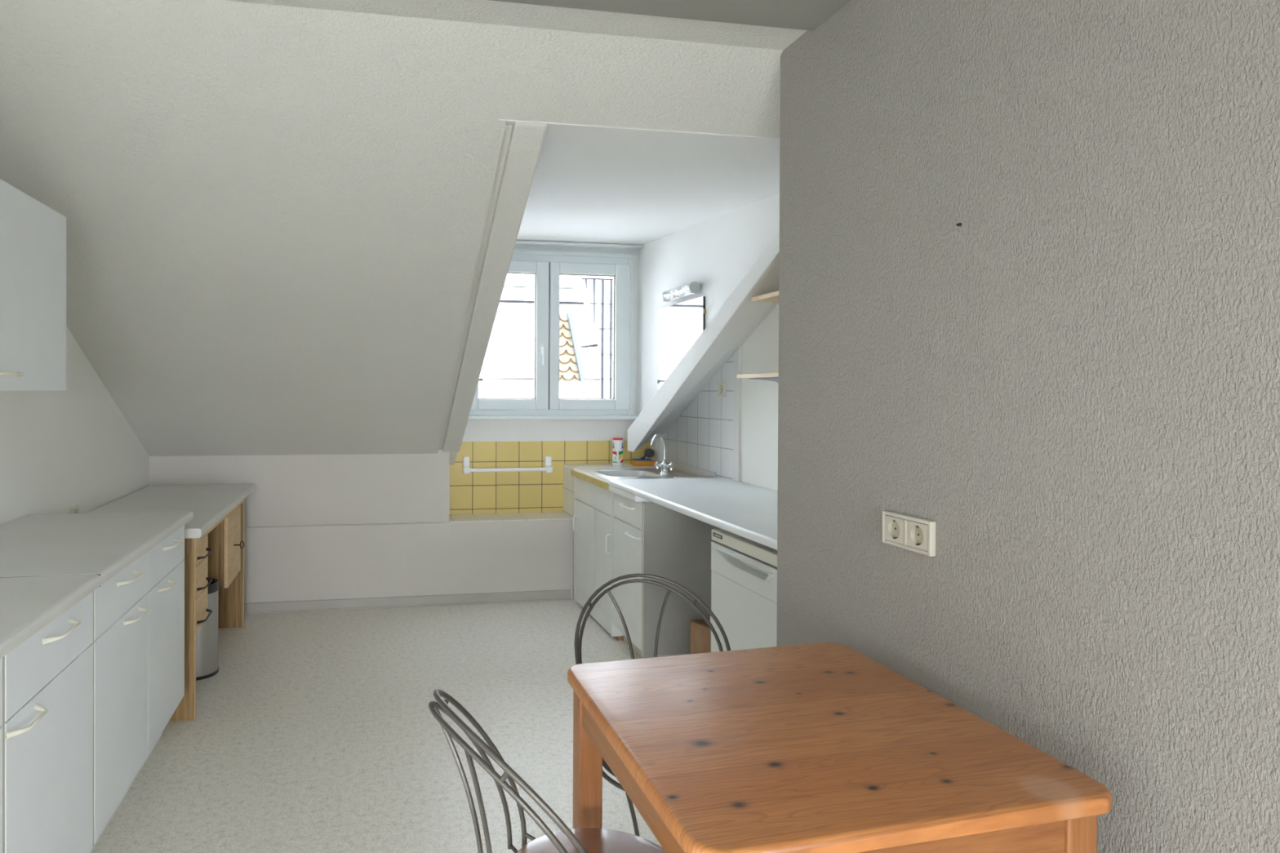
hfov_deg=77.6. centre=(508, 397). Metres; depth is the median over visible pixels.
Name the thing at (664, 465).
tap
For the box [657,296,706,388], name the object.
wall mirror
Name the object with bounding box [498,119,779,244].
ceiling
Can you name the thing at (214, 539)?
desk
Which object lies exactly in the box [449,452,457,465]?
wall
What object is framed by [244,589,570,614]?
baseboard
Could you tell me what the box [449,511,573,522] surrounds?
trim ledge
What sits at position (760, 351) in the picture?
wall
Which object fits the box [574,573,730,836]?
bistro chair
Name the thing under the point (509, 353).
neighbouring roof
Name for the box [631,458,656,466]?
sponge
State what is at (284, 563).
wall
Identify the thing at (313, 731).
floor
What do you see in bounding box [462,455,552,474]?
towel bar
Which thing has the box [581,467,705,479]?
basin
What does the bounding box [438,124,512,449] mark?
trim
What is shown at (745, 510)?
countertop
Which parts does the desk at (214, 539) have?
panel, drawer, drawer, drawer, handle, handle, handle, rail, panel, cupboard door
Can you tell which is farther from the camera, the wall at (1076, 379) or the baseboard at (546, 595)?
the baseboard at (546, 595)
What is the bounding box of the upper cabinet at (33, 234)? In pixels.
[0,178,66,391]
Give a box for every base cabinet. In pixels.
[0,573,100,852]
[0,656,4,852]
[89,524,184,852]
[573,476,623,637]
[608,485,720,657]
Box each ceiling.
[0,0,783,456]
[223,0,850,49]
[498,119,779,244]
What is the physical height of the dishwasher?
0.792 m
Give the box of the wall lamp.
[661,281,701,302]
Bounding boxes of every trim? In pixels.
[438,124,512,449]
[562,463,661,469]
[733,346,741,481]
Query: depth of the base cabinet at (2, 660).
1.49 m
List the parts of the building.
wall panel, corrugated panel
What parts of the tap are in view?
cross handle, spout, cross handle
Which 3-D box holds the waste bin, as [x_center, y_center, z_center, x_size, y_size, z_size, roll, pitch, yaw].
[-1.443,1.059,3.609,0.202,0.420,0.202,0,0,-10]
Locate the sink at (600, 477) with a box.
[570,461,715,490]
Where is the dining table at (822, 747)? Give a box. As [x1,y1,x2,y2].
[567,642,1111,852]
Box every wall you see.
[0,325,149,524]
[149,449,574,603]
[449,440,650,515]
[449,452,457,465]
[462,244,637,441]
[636,192,779,435]
[650,302,778,490]
[776,0,1279,852]
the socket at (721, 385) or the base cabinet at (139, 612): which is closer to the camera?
the base cabinet at (139, 612)
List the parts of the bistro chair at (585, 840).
seat arm, seat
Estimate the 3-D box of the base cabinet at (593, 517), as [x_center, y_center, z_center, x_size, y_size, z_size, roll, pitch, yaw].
[0.765,0.877,4.548,0.642,0.788,0.775,0,0,-10]
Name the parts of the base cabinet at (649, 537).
handle, door, drawer, handle, panel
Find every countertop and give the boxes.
[0,511,193,586]
[0,574,101,658]
[608,477,777,550]
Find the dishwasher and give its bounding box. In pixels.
[711,528,777,652]
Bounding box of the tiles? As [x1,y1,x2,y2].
[649,354,733,479]
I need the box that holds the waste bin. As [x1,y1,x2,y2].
[195,577,218,680]
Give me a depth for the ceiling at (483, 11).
2.06 m
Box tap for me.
[650,433,675,475]
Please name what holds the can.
on the trim at (590, 466)
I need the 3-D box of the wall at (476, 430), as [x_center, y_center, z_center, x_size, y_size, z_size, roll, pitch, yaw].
[0.217,-0.451,5.240,1.488,1.470,0.158,0,0,-10]
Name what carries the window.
in the wall at (476, 430)
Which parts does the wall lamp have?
lamp shade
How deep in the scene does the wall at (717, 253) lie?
4.28 m
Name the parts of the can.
lid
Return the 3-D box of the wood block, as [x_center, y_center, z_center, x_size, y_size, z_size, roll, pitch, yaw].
[0.584,1.265,4.134,0.026,0.018,0.040,0,0,-10]
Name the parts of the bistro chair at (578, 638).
leg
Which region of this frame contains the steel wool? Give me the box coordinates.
[644,448,654,457]
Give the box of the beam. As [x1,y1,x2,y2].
[627,231,779,452]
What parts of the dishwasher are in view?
grip panel, door, control panel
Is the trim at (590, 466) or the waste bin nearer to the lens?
the waste bin
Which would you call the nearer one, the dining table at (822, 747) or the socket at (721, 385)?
the dining table at (822, 747)
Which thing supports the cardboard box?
on the floor
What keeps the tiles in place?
attached to the wall at (760, 351)
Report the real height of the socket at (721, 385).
0.078 m
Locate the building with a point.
(597, 293)
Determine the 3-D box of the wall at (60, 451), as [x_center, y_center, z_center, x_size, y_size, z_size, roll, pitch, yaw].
[-1.343,-0.006,0.087,0.148,2.600,9.750,0,0,-10]
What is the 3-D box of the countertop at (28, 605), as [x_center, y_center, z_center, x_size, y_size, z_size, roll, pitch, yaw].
[-1.209,0.459,1.411,0.573,0.033,1.000,0,0,-10]
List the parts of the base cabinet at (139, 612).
drawer, door, handle, handle, door, drawer, handle, handle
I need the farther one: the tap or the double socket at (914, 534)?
the tap
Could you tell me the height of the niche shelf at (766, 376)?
0.138 m
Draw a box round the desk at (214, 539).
[85,484,255,721]
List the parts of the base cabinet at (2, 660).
drawer, door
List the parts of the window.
sash, handle plate, handle, sill, curtain rail, sash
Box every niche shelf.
[737,372,778,382]
[751,290,778,302]
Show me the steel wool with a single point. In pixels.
(649, 452)
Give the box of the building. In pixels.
[483,277,613,398]
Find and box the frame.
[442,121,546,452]
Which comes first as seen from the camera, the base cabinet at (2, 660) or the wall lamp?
the base cabinet at (2, 660)
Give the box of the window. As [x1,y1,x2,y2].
[468,240,642,419]
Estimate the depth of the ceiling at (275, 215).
2.55 m
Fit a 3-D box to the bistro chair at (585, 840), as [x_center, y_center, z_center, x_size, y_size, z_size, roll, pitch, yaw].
[0.099,0.884,1.332,0.475,0.807,0.408,0,0,-22]
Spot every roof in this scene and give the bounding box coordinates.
[478,273,613,398]
[533,312,598,381]
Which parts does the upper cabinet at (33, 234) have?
handle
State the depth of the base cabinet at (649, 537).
3.69 m
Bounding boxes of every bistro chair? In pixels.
[428,688,665,852]
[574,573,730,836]
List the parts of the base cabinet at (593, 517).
handle, post, door, door, handle, panel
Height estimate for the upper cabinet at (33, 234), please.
0.545 m
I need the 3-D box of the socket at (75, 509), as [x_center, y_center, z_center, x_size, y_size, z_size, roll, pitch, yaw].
[-1.851,0.484,3.343,0.012,0.042,0.080,0,0,-10]
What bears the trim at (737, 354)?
attached to the wall at (760, 351)
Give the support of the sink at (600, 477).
in the countertop at (745, 510)
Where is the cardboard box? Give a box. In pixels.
[690,617,711,653]
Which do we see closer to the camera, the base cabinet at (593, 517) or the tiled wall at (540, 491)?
the base cabinet at (593, 517)
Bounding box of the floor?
[91,598,662,852]
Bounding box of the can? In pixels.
[612,437,623,466]
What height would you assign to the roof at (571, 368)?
0.730 m
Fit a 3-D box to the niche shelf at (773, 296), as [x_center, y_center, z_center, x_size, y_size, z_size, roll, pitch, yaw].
[1.256,-0.431,3.051,0.219,0.019,0.865,0,0,-10]
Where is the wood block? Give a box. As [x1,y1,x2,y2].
[615,635,622,640]
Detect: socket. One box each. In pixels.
[70,505,79,513]
[717,382,725,396]
[881,510,935,556]
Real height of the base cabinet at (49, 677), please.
0.842 m
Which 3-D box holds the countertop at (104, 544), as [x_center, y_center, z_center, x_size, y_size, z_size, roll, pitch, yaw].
[-1.392,0.451,2.424,0.573,0.033,1.051,0,0,-10]

